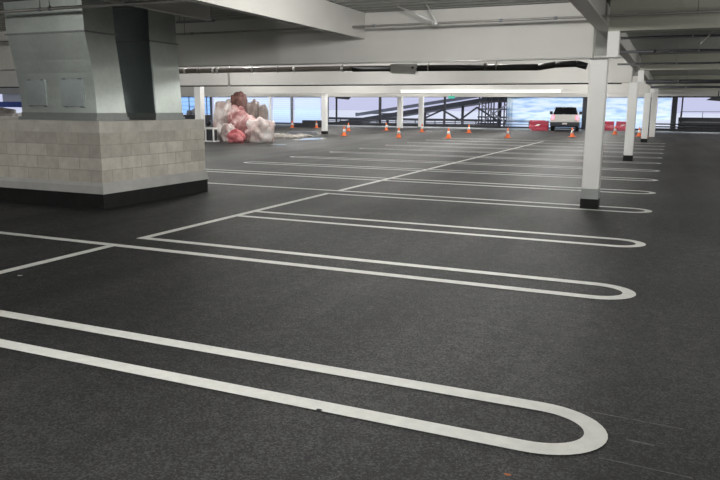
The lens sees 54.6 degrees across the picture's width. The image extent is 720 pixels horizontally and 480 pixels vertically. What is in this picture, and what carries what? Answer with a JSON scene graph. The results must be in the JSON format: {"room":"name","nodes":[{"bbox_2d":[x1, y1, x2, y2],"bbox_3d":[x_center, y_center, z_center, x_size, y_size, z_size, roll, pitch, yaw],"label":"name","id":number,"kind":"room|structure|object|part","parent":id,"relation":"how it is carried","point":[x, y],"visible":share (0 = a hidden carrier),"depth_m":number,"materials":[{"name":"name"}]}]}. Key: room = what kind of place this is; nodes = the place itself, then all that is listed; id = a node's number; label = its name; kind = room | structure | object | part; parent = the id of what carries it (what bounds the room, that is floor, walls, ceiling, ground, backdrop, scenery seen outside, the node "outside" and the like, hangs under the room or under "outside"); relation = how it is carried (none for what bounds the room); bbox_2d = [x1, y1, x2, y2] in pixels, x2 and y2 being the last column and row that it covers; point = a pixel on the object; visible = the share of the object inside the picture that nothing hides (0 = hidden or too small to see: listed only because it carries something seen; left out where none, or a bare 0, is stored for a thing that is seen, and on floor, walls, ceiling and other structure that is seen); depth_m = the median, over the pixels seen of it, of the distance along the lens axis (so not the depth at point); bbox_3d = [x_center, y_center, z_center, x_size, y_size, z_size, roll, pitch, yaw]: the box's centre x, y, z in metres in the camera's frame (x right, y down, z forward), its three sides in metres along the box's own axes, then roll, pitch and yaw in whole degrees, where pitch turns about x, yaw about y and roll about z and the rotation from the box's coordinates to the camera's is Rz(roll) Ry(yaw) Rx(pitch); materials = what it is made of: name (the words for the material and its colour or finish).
{"room":"parking garage","nodes":[
{"label":"parking garage","id":0,"kind":"room"},
{"bbox_2d":[0,123,719,479],"bbox_3d":[-7.659,-4.144,29.547,54.000,0.005,64.400,5,12,23],"label":"floor","id":1,"kind":"structure","parent":0,"point":[452,308],"depth_m":5.05,"materials":[{"name":"asphalt"}]},
{"bbox_2d":[0,107,17,115],"bbox_3d":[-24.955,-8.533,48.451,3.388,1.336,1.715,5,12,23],"label":"bag","id":2,"kind":"object","parent":1,"relation":"on","point":[3,111],"visible":0.34,"depth_m":47.88,"materials":[{"name":"beige plastic"}]},
{"bbox_2d":[0,116,208,208],"bbox_3d":[-6.430,-1.565,12.589,7.045,1.265,2.555,5,12,23],"label":"plinth","id":3,"kind":"object","parent":1,"relation":"on","point":[83,164],"visible":1,"depth_m":10.65,"materials":[{"name":"concrete"}]},
{"bbox_2d":[3,0,128,120],"bbox_3d":[-4.521,-2.741,10.758,1.670,1.755,0.760,5,12,23],"label":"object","id":4,"kind":"object","parent":3,"relation":"on","point":[66,62],"visible":1,"depth_m":10.46,"materials":[{"name":"grey metal"}]},
{"bbox_3d":[-4.979,-2.270,10.770,0.420,0.390,0.064,5,12,23],"label":"access door","id":5,"kind":"part","parent":4,"relation":"part of","materials":[{"name":"grey metal"}]},
{"bbox_3d":[-4.302,-2.210,10.478,0.460,0.410,0.064,5,12,23],"label":"access door","id":6,"kind":"part","parent":4,"relation":"part of","materials":[{"name":"grey metal"}]},
{"bbox_2d":[113,7,184,119],"bbox_3d":[-3.872,-2.920,11.735,1.620,1.755,0.760,5,12,23],"label":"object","id":7,"kind":"object","parent":3,"relation":"on","point":[146,43],"visible":0.48,"depth_m":11.29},
{"bbox_2d":[183,96,210,125],"bbox_3d":[-12.662,-9.921,53.824,2.090,2.250,1.200,5,12,23],"label":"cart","id":8,"kind":"object","parent":1,"relation":"on","point":[189,112],"visible":0.43,"depth_m":53.65,"materials":[{"name":"metal"}]},
{"bbox_2d":[194,87,204,129],"bbox_3d":[-7.219,-6.039,31.442,0.320,3.030,0.320,5,12,23],"label":"column","id":9,"kind":"structure","parent":1,"relation":"on","point":[198,91],"depth_m":31.31,"materials":[{"name":"white metal"}]},
{"bbox_2d":[210,97,212,122],"bbox_3d":[-14.088,-12.377,66.172,0.280,2.460,0.220,5,12,23],"label":"post","id":10,"kind":"object","parent":1,"relation":"on","point":[211,104],"visible":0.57,"depth_m":66.14,"materials":[{"name":"grey metal"}]},
{"bbox_2d":[204,127,219,141],"bbox_3d":[-6.628,-4.563,30.203,1.000,0.600,0.450,5,12,23],"label":"wire cage","id":11,"kind":"object","parent":1,"relation":"on","point":[209,135],"visible":0.53,"depth_m":30.04,"materials":[{"name":"white metal"}]},
{"bbox_3d":[-6.619,-4.543,30.230,0.860,0.450,0.240,5,12,23],"label":"dark panel","id":12,"kind":"part","parent":11,"relation":"part of","materials":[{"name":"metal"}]},
{"bbox_2d":[213,99,230,140],"bbox_3d":[-5.979,-5.395,31.281,1.134,1.843,1.351,5,12,23],"label":"heap","id":13,"kind":"object","parent":1,"relation":"on","point":[221,108],"visible":0.4,"depth_m":30.97,"materials":[{"name":"grey plastic"}]},
{"bbox_2d":[219,123,235,141],"bbox_3d":[-5.711,-4.679,30.309,0.910,0.802,0.497,5,12,23],"label":"plastic bag","id":14,"kind":"object","parent":1,"relation":"on","point":[226,128],"visible":0.59,"depth_m":30.16,"materials":[{"name":"white plastic"}]},
{"bbox_2d":[227,129,245,142],"bbox_3d":[-5.212,-4.401,29.410,0.848,0.597,0.575,5,12,23],"label":"plastic bag","id":15,"kind":"object","parent":1,"relation":"on","point":[234,136],"visible":1,"depth_m":29.22,"materials":[{"name":"pink plastic"}]},
{"bbox_2d":[230,91,247,112],"bbox_3d":[-5.421,-5.578,31.380,0.580,2.175,0.759,5,12,23],"label":"wrapped bundle","id":16,"kind":"object","parent":1,"relation":"on","point":[238,98],"visible":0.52,"depth_m":31.02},
{"bbox_2d":[227,105,255,141],"bbox_3d":[-5.083,-5.106,30.490,1.673,1.583,0.574,5,12,23],"label":"plastic bag","id":17,"kind":"object","parent":1,"relation":"on","point":[238,117],"visible":0.45,"depth_m":30.32,"materials":[{"name":"pink plastic"}]},
{"bbox_2d":[247,99,259,118],"bbox_3d":[-4.719,-5.356,31.110,0.479,1.849,0.660,5,12,23],"label":"wrapped bundle","id":18,"kind":"object","parent":1,"relation":"on","point":[253,107],"visible":0.39,"depth_m":30.81,"materials":[{"name":"beige plastic"}]},
{"bbox_2d":[245,117,274,142],"bbox_3d":[-4.260,-4.695,29.673,1.364,1.093,0.791,5,12,23],"label":"plastic bag","id":19,"kind":"object","parent":1,"relation":"on","point":[260,130],"visible":0.98,"depth_m":29.40,"materials":[{"name":"white plastic"}]},
{"bbox_2d":[259,104,267,119],"bbox_3d":[-4.255,-5.212,30.931,0.263,1.640,0.554,5,12,23],"label":"wrapped bundle","id":20,"kind":"object","parent":1,"relation":"on","point":[263,111],"visible":0.35,"depth_m":30.71,"materials":[{"name":"beige plastic"}]},
{"bbox_2d":[269,97,271,120],"bbox_3d":[-8.184,-11.851,63.629,0.280,2.460,0.220,5,12,23],"label":"post","id":21,"kind":"object","parent":1,"relation":"on","point":[270,107],"visible":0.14,"depth_m":63.60,"materials":[{"name":"white metal"}]},
{"bbox_2d":[290,97,292,122],"bbox_3d":[-6.124,-11.667,62.742,0.280,2.460,0.220,5,12,23],"label":"post","id":22,"kind":"object","parent":1,"relation":"on","point":[291,98],"visible":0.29,"depth_m":62.64,"materials":[{"name":"grey metal"}]},
{"bbox_2d":[273,133,312,137],"bbox_3d":[-3.885,-5.342,35.499,2.615,0.201,2.885,5,12,23],"label":"rubble","id":23,"kind":"object","parent":1,"relation":"on","point":[276,135],"visible":0.57,"depth_m":34.61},
{"bbox_2d":[285,131,316,134],"bbox_3d":[-3.309,-6.027,39.252,1.800,0.160,0.500,5,12,23],"label":"stack","id":24,"kind":"object","parent":1,"relation":"on","point":[288,132],"visible":0.86,"depth_m":39.06,"materials":[{"name":"grey metal"}]},
{"bbox_2d":[294,120,321,126],"bbox_3d":[-3.841,-8.894,53.402,2.400,0.520,0.800,5,12,23],"label":"stack","id":25,"kind":"object","parent":1,"relation":"on","point":[305,123],"visible":0.71,"depth_m":53.05,"materials":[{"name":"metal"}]},
{"bbox_2d":[292,138,326,139],"bbox_3d":[-2.428,-4.820,33.307,1.190,0.001,2.842,5,12,23],"label":"puddle","id":26,"kind":"object","parent":1,"relation":"on","point":[301,138],"visible":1,"depth_m":33.74,"materials":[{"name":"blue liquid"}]},
{"bbox_2d":[321,94,327,133],"bbox_3d":[-2.013,-7.183,39.790,0.282,2.250,0.282,5,12,23],"label":"column","id":27,"kind":"structure","parent":1,"relation":"on","point":[324,96],"depth_m":39.70,"materials":[{"name":"white concrete"}]},
{"bbox_2d":[340,126,347,135],"bbox_3d":[-0.844,-5.844,37.405,0.323,0.524,0.323,7,13,33],"label":"traffic cone","id":28,"kind":"object","parent":1,"relation":"on","point":[344,130],"visible":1,"depth_m":37.34,"materials":[{"name":"orange plastic"}]},
{"bbox_2d":[378,97,381,120],"bbox_3d":[1.702,-10.969,59.370,0.280,2.460,0.220,5,12,23],"label":"post","id":29,"kind":"object","parent":1,"relation":"on","point":[380,98],"visible":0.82,"depth_m":59.25,"materials":[{"name":"metal"}]},
{"bbox_2d":[395,127,401,137],"bbox_3d":[1.968,-5.451,35.442,0.323,0.524,0.323,1,11,3],"label":"traffic cone","id":30,"kind":"object","parent":1,"relation":"on","point":[398,131],"visible":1,"depth_m":35.37,"materials":[{"name":"orange plastic"}]},
{"bbox_2d":[397,97,402,127],"bbox_3d":[3.039,-10.002,52.785,0.360,3.030,0.360,5,12,23],"label":"column","id":31,"kind":"structure","parent":1,"relation":"on","point":[399,99],"depth_m":52.70,"materials":[{"name":"white concrete"}]},
{"bbox_2d":[328,119,497,127],"bbox_3d":[3.796,-9.772,58.267,15.520,0.550,0.100,5,12,23],"label":"guard rail","id":32,"kind":"object","parent":1,"relation":"on","point":[377,123],"visible":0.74,"depth_m":57.86,"materials":[{"name":"metal"}]},
{"bbox_3d":[3.795,-9.610,58.297,15.400,0.180,0.030,5,12,23],"label":"kick plate","id":33,"kind":"part","parent":32,"relation":"part of","materials":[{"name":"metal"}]},
{"bbox_2d":[418,97,423,126],"bbox_3d":[4.930,-10.626,56.156,0.360,3.030,0.360,5,12,23],"label":"column","id":34,"kind":"structure","parent":1,"relation":"on","point":[421,99],"depth_m":56.07,"materials":[{"name":"white concrete"}]},
{"bbox_2d":[443,97,445,123],"bbox_3d":[6.919,-10.503,57.123,0.240,2.460,0.220,5,12,23],"label":"post","id":35,"kind":"object","parent":1,"relation":"on","point":[444,108],"visible":0.82,"depth_m":57.06,"materials":[{"name":"metal"}]},
{"bbox_2d":[446,128,450,137],"bbox_3d":[4.494,-5.429,35.427,0.323,0.524,0.323,3,11,13],"label":"traffic cone","id":36,"kind":"object","parent":1,"relation":"on","point":[448,131],"visible":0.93,"depth_m":35.36,"materials":[{"name":"orange plastic"}]},
{"bbox_2d":[504,128,510,137],"bbox_3d":[7.714,-5.589,36.401,0.323,0.524,0.323,5,12,22],"label":"traffic cone","id":37,"kind":"object","parent":1,"relation":"on","point":[507,133],"visible":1,"depth_m":36.33,"materials":[{"name":"orange plastic"}]},
{"bbox_2d":[529,120,544,128],"bbox_3d":[13.463,-8.760,53.019,1.150,0.660,0.494,5,12,23],"label":"barrier","id":38,"kind":"object","parent":1,"relation":"on","point":[530,124],"visible":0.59,"depth_m":53.03,"materials":[{"name":"red plastic"}]},
{"bbox_2d":[531,121,548,130],"bbox_3d":[12.711,-8.055,49.264,1.150,0.660,0.494,5,12,23],"label":"barrier","id":39,"kind":"object","parent":1,"relation":"on","point":[536,125],"visible":1,"depth_m":49.12,"materials":[{"name":"red plastic"}]},
{"bbox_2d":[504,121,580,128],"bbox_3d":[14.002,-8.861,53.870,5.820,0.550,0.100,5,12,23],"label":"guard rail","id":40,"kind":"object","parent":1,"relation":"on","point":[504,121],"visible":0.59,"depth_m":54.62,"materials":[{"name":"metal"}]},
{"bbox_2d":[550,107,581,130],"bbox_3d":[14.738,-8.711,50.123,2.260,1.660,5.346,4,11,16],"label":"pickup truck","id":41,"kind":"object","parent":1,"relation":"on","point":[562,116],"visible":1,"depth_m":47.93,"materials":[{"name":"white metal"}]},
{"bbox_2d":[568,127,574,136],"bbox_3d":[11.633,-5.910,38.255,0.323,0.524,0.323,-3,11,-17],"label":"traffic cone","id":42,"kind":"object","parent":1,"relation":"on","point":[572,130],"visible":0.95,"depth_m":38.20,"materials":[{"name":"orange plastic"}]},
{"bbox_2d":[581,97,587,128],"bbox_3d":[16.968,-9.596,52.740,0.440,2.460,0.220,5,12,23],"label":"post","id":43,"kind":"object","parent":1,"relation":"on","point":[584,107],"visible":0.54,"depth_m":52.69,"materials":[{"name":"metal"}]},
{"bbox_2d":[580,31,620,208],"bbox_3d":[3.603,-1.768,10.483,0.391,2.598,0.262,5,12,23],"label":"column","id":44,"kind":"structure","parent":1,"relation":"on","point":[599,68],"depth_m":10.40,"materials":[{"name":"white concrete"}]},
{"bbox_2d":[604,121,613,130],"bbox_3d":[17.833,-8.289,50.707,1.150,0.660,0.494,5,12,23],"label":"barrier","id":45,"kind":"object","parent":1,"relation":"on","point":[609,125],"visible":0.52,"depth_m":50.47,"materials":[{"name":"red plastic"}]},
{"bbox_2d":[616,121,625,130],"bbox_3d":[19.023,-8.183,50.194,1.150,0.660,0.494,5,12,23],"label":"barrier","id":46,"kind":"object","parent":1,"relation":"on","point":[620,125],"visible":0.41,"depth_m":50.16,"materials":[{"name":"red plastic"}]},
{"bbox_2d":[623,70,644,160],"bbox_3d":[7.983,-3.606,20.371,0.391,2.598,0.262,5,12,23],"label":"column","id":47,"kind":"structure","parent":1,"relation":"on","point":[633,87],"depth_m":20.29,"materials":[{"name":"white concrete"}]},
{"bbox_2d":[641,85,654,141],"bbox_3d":[13.340,-5.842,32.393,0.401,2.598,0.282,5,12,23],"label":"column","id":48,"kind":"structure","parent":1,"relation":"on","point":[647,97],"depth_m":32.31,"materials":[{"name":"white concrete"}]},
{"bbox_2d":[648,97,651,130],"bbox_3d":[21.270,-9.213,50.886,0.480,2.460,0.220,5,12,23],"label":"post","id":49,"kind":"object","parent":1,"relation":"on","point":[651,97],"visible":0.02,"depth_m":50.85,"materials":[{"name":"grey metal"}]},
{"bbox_2d":[649,88,658,136],"bbox_3d":[16.443,-7.120,39.101,0.300,2.660,0.300,5,12,23],"label":"column","id":50,"kind":"structure","parent":1,"relation":"on","point":[655,94],"depth_m":38.97,"materials":[{"name":"white concrete"}]},
{"bbox_2d":[670,96,677,125],"bbox_3d":[22.615,-9.092,50.307,0.440,2.460,0.220,5,12,23],"label":"post","id":51,"kind":"object","parent":1,"relation":"on","point":[675,98],"visible":0.71,"depth_m":50.19,"materials":[{"name":"metal"}]},
{"bbox_2d":[680,96,683,128],"bbox_3d":[23.093,-9.060,50.154,0.180,2.460,0.220,5,12,23],"label":"post","id":52,"kind":"object","parent":1,"relation":"on","point":[682,96],"visible":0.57,"depth_m":50.04,"materials":[{"name":"metal"}]},
{"bbox_2d":[648,123,719,131],"bbox_3d":[25.078,-7.873,49.098,9.220,0.550,0.100,5,12,23],"label":"guard rail","id":53,"kind":"object","parent":1,"relation":"on","point":[665,128],"visible":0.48,"depth_m":49.94,"materials":[{"name":"metal"}]},
{"bbox_3d":[25.076,-7.711,49.129,9.100,0.180,0.030,5,12,23],"label":"kick plate","id":54,"kind":"part","parent":53,"relation":"part of","materials":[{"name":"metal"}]},
{"bbox_2d":[0,0,719,76],"bbox_3d":[-7.655,-7.208,28.920,54.000,0.200,64.300,5,12,23],"label":"ceiling","id":55,"kind":"structure","parent":0,"point":[366,6],"depth_m":12.42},
{"bbox_2d":[0,94,21,106],"bbox_3d":[-24.746,-9.567,49.368,2.400,3.030,0.150,5,12,23],"label":"tarp","id":56,"kind":"object","parent":55,"relation":"hanging from","point":[9,100],"visible":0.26,"depth_m":49.16,"materials":[{"name":"plastic"}]},
{"bbox_2d":[0,0,185,13],"bbox_3d":[-6.123,-3.473,10.428,12.000,0.277,0.053,5,12,23],"label":"pipe","id":57,"kind":"object","parent":55,"relation":"hanging from","point":[39,8],"visible":1,"depth_m":9.38,"materials":[{"name":"grey metal"}]},
{"bbox_2d":[101,0,211,20],"bbox_3d":[-5.847,-2.069,3.015,0.100,0.227,17.390,5,12,23],"label":"joist","id":58,"kind":"object","parent":55,"relation":"attached to","point":[187,8],"visible":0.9,"depth_m":10.17,"materials":[{"name":"paint"}]},
{"bbox_2d":[176,6,214,23],"bbox_3d":[-2.606,-3.566,11.015,0.720,0.260,0.040,5,12,23],"label":"hanger","id":59,"kind":"object","parent":55,"relation":"hanging from","point":[212,20],"visible":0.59,"depth_m":11.03,"materials":[{"name":"grey metal"}]},
{"bbox_2d":[227,66,229,86],"bbox_3d":[-2.870,-3.912,15.224,0.055,1.110,0.055,5,12,23],"label":"pipe","id":60,"kind":"object","parent":55,"relation":"hanging from","point":[228,74],"visible":0.34,"depth_m":15.27,"materials":[{"name":"white metal"}]},
{"bbox_2d":[179,65,351,73],"bbox_3d":[-4.322,-4.144,15.609,9.100,0.858,0.126,5,12,23],"label":"drain pipe","id":61,"kind":"object","parent":55,"relation":"hanging from","point":[342,68],"visible":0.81,"depth_m":14.61,"materials":[{"name":"metal"}]},
{"bbox_2d":[186,0,364,38],"bbox_3d":[-3.810,-1.961,3.037,0.130,0.417,19.035,5,12,23],"label":"girder","id":62,"kind":"object","parent":55,"relation":"attached to","point":[321,15],"visible":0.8,"depth_m":9.75,"materials":[{"name":"paint"}]},
{"bbox_2d":[0,83,621,87],"bbox_3d":[-11.252,-7.258,31.465,43.400,0.744,0.109,5,12,23],"label":"pipe","id":63,"kind":"object","parent":55,"relation":"hanging from","point":[542,83],"visible":0.32,"depth_m":26.03,"materials":[{"name":"metal"}]},
{"bbox_2d":[336,97,350,99],"bbox_3d":[-1.443,-12.588,59.976,1.500,1.030,0.400,5,12,23],"label":"floodlight","id":64,"kind":"object","parent":55,"relation":"hanging from","point":[346,98],"visible":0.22,"depth_m":59.85,"materials":[{"name":"metal"}]},
{"bbox_2d":[0,0,719,42],"bbox_3d":[1.512,-3.388,10.416,22.000,0.324,0.058,5,12,23],"label":"pipe","id":65,"kind":"object","parent":55,"relation":"hanging from","point":[431,22],"visible":0.62,"depth_m":10.47,"materials":[{"name":"grey metal"}]},
{"bbox_2d":[352,60,587,74],"bbox_3d":[1.915,-3.556,12.944,4.476,0.930,0.170,5,12,23],"label":"drain pipe","id":66,"kind":"object","parent":55,"relation":"hanging from","point":[413,69],"visible":0.91,"depth_m":12.91,"materials":[{"name":"black metal"}]},
{"bbox_2d":[569,0,659,93],"bbox_3d":[8.721,-5.436,21.761,0.195,0.367,63.990,5,12,23],"label":"girder","id":67,"kind":"object","parent":55,"relation":"attached to","point":[592,10],"visible":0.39,"depth_m":10.04,"materials":[{"name":"paint"}]},
{"bbox_2d":[609,0,719,32],"bbox_3d":[7.746,-2.891,8.442,8.930,0.427,0.300,5,12,23],"label":"concrete beam","id":68,"kind":"structure","parent":55,"relation":"attached to","point":[701,21],"depth_m":9.80,"materials":[{"name":"paint"}]},
{"bbox_2d":[617,52,719,64],"bbox_3d":[10.704,-4.210,15.541,9.350,0.477,0.055,5,12,23],"label":"pipe","id":69,"kind":"object","parent":55,"relation":"hanging from","point":[676,62],"visible":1,"depth_m":16.93,"materials":[{"name":"metal"}]},
{"bbox_2d":[620,30,719,52],"bbox_3d":[9.052,-3.423,11.426,9.000,0.519,0.058,5,12,23],"label":"pipe","id":70,"kind":"object","parent":55,"relation":"hanging from","point":[698,49],"visible":0.82,"depth_m":12.86,"materials":[{"name":"metal"}]},
{"bbox_2d":[621,31,719,39],"bbox_3d":[8.293,-3.121,9.599,8.900,0.443,0.046,5,12,23],"label":"pipe","id":71,"kind":"object","parent":55,"relation":"hanging from","point":[693,35],"visible":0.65,"depth_m":11.05,"materials":[{"name":"metal"}]},
{"bbox_2d":[640,53,719,70],"bbox_3d":[12.155,-4.723,18.297,8.930,0.427,0.300,5,12,23],"label":"concrete beam","id":72,"kind":"structure","parent":55,"relation":"attached to","point":[706,57],"depth_m":19.51,"materials":[{"name":"paint"}]},
{"bbox_2d":[646,76,719,83],"bbox_3d":[13.727,-5.249,21.773,8.900,0.710,0.160,5,12,23],"label":"pipe","id":73,"kind":"object","parent":55,"relation":"hanging from","point":[674,81],"visible":0.9,"depth_m":23.07,"materials":[{"name":"metal"}]},
{"bbox_2d":[651,70,719,88],"bbox_3d":[15.360,-5.898,25.367,8.850,0.747,0.114,5,12,23],"label":"pipe","id":74,"kind":"object","parent":55,"relation":"hanging from","point":[685,87],"visible":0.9,"depth_m":26.64,"materials":[{"name":"metal"}]},
{"bbox_2d":[652,75,719,85],"bbox_3d":[17.590,-6.982,30.446,8.930,0.427,0.300,5,12,23],"label":"concrete beam","id":75,"kind":"structure","parent":55,"relation":"attached to","point":[686,76],"depth_m":31.48,"materials":[{"name":"paint"}]},
{"bbox_2d":[658,85,719,90],"bbox_3d":[21.818,-8.739,39.895,8.930,0.427,0.300,5,12,23],"label":"concrete beam","id":76,"kind":"structure","parent":55,"relation":"attached to","point":[660,89],"depth_m":40.83,"materials":[{"name":"paint"}]},
{"bbox_2d":[699,30,712,45],"bbox_3d":[5.263,-3.202,10.384,0.340,0.593,0.024,5,12,23],"label":"cable","id":77,"kind":"object","parent":55,"relation":"hanging from","point":[702,42],"visible":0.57,"depth_m":10.45,"materials":[{"name":"grey"}]},
{"bbox_2d":[707,91,719,100],"bbox_3d":[24.964,-10.198,48.606,1.500,1.100,0.400,5,12,23],"label":"floodlight","id":78,"kind":"object","parent":55,"relation":"hanging from","point":[718,97],"visible":0.74,"depth_m":48.58,"materials":[{"name":"metal"}]},
{"bbox_2d":[15,109,719,128],"bbox_3d":[106.511,-64.734,360.618,700.000,0.001,643.500,5,12,23],"label":"sky","id":79,"kind":"structure","parent":0,"point":[277,115],"depth_m":258.75,"materials":[{"name":"blue"}]},
{"bbox_2d":[329,97,549,125],"bbox_3d":[7.357,-11.671,63.476,21.500,4.798,4.120,5,12,23],"label":"ramp","id":80,"kind":"object","parent":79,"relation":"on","point":[438,108],"visible":0.56,"depth_m":62.72,"materials":[{"name":"grey metal"}]},
{"bbox_3d":[9.043,-10.405,61.691,0.200,3.000,0.200,5,12,23],"label":"support post","id":81,"kind":"part","parent":80,"relation":"part of","materials":[{"name":"metal"}]},
{"bbox_2d":[477,97,512,125],"bbox_3d":[11.226,-10.159,58.060,2.700,3.900,1.170,5,12,23],"label":"scaffold","id":82,"kind":"object","parent":79,"relation":"on","point":[507,100],"visible":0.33,"depth_m":57.59,"materials":[{"name":"metal"}]},
{"bbox_2d":[658,91,719,95],"bbox_3d":[5.256,-12.197,57.857,54.000,0.570,0.250,5,12,23],"label":"wall","id":83,"kind":"structure","parent":0,"point":[662,93],"depth_m":49.88,"materials":[{"name":"paint"}]},
{"bbox_2d":[623,96,719,97],"bbox_3d":[5.184,-11.853,57.759,54.000,0.090,0.100,5,12,23],"label":"trim","id":84,"kind":"structure","parent":83,"relation":"attached to","point":[658,96],"depth_m":49.86,"materials":[{"name":"metal"}]},
{"bbox_2d":[678,117,719,128],"bbox_3d":[26.478,-8.135,49.062,7.550,0.860,0.250,5,12,23],"label":"wall","id":85,"kind":"structure","parent":0,"point":[693,119],"depth_m":49.86,"materials":[{"name":"metal"}]},
{"bbox_2d":[275,122,704,131],"bbox_3d":[5.236,-9.559,58.357,54.000,0.120,0.250,5,12,23],"label":"baseboard","id":86,"kind":"structure","parent":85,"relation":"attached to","point":[275,122],"depth_m":55.35,"materials":[{"name":"concrete"}]},
{"bbox_2d":[678,121,719,122],"bbox_3d":[26.415,-8.207,48.899,7.550,0.100,0.070,5,12,23],"label":"trim","id":87,"kind":"structure","parent":85,"relation":"attached to","point":[678,121],"depth_m":49.98,"materials":[{"name":"grey metal"}]},
{"bbox_2d":[680,111,719,117],"bbox_3d":[25.410,-8.871,49.409,5.000,0.440,0.040,5,12,23],"label":"rail","id":88,"kind":"object","parent":85,"relation":"on","point":[682,111],"visible":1,"depth_m":49.83,"materials":[{"name":"grey metal"}]},
{"bbox_3d":[-32.533,-7.810,39.772,0.200,3.030,64.000,5,12,23],"label":"wall","id":89,"kind":"structure","parent":0,"visible":0},
{"bbox_2d":[0,2,595,70],"bbox_3d":[-17.050,-4.928,19.180,44.855,0.792,0.340,5,12,23],"label":"concrete beam","id":90,"kind":"structure","parent":89,"relation":"attached to","point":[560,38],"depth_m":11.35,"materials":[{"name":"paint"}]},
{"bbox_2d":[249,57,621,65],"bbox_3d":[0.893,-2.874,11.267,6.280,0.032,0.022,5,12,23],"label":"conduit","id":91,"kind":"object","parent":90,"relation":"attached to","point":[582,57],"visible":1,"depth_m":11.04,"materials":[{"name":"metal"}]},
{"bbox_2d":[0,55,632,86],"bbox_3d":[-12.641,-6.773,29.032,44.855,0.767,0.340,5,12,23],"label":"concrete beam","id":92,"kind":"structure","parent":89,"relation":"attached to","point":[617,73],"depth_m":22.79,"materials":[{"name":"paint"}]},
{"bbox_2d":[0,76,647,93],"bbox_3d":[-7.206,-9.027,41.182,44.855,0.777,0.340,5,12,23],"label":"concrete beam","id":93,"kind":"structure","parent":89,"relation":"attached to","point":[624,87],"depth_m":37.65,"materials":[{"name":"paint"}]},
{"bbox_2d":[400,89,562,92],"bbox_3d":[5.951,-7.523,35.269,8.350,0.180,0.190,5,12,23],"label":"strip light","id":94,"kind":"object","parent":93,"relation":"attached to","point":[402,90],"visible":1,"depth_m":35.13,"materials":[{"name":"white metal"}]},
{"bbox_2d":[181,85,651,96],"bbox_3d":[-2.978,-10.783,50.631,44.855,0.777,0.340,5,12,23],"label":"concrete beam","id":95,"kind":"structure","parent":89,"relation":"attached to","point":[649,87],"depth_m":46.87,"materials":[{"name":"paint"}]}
]}

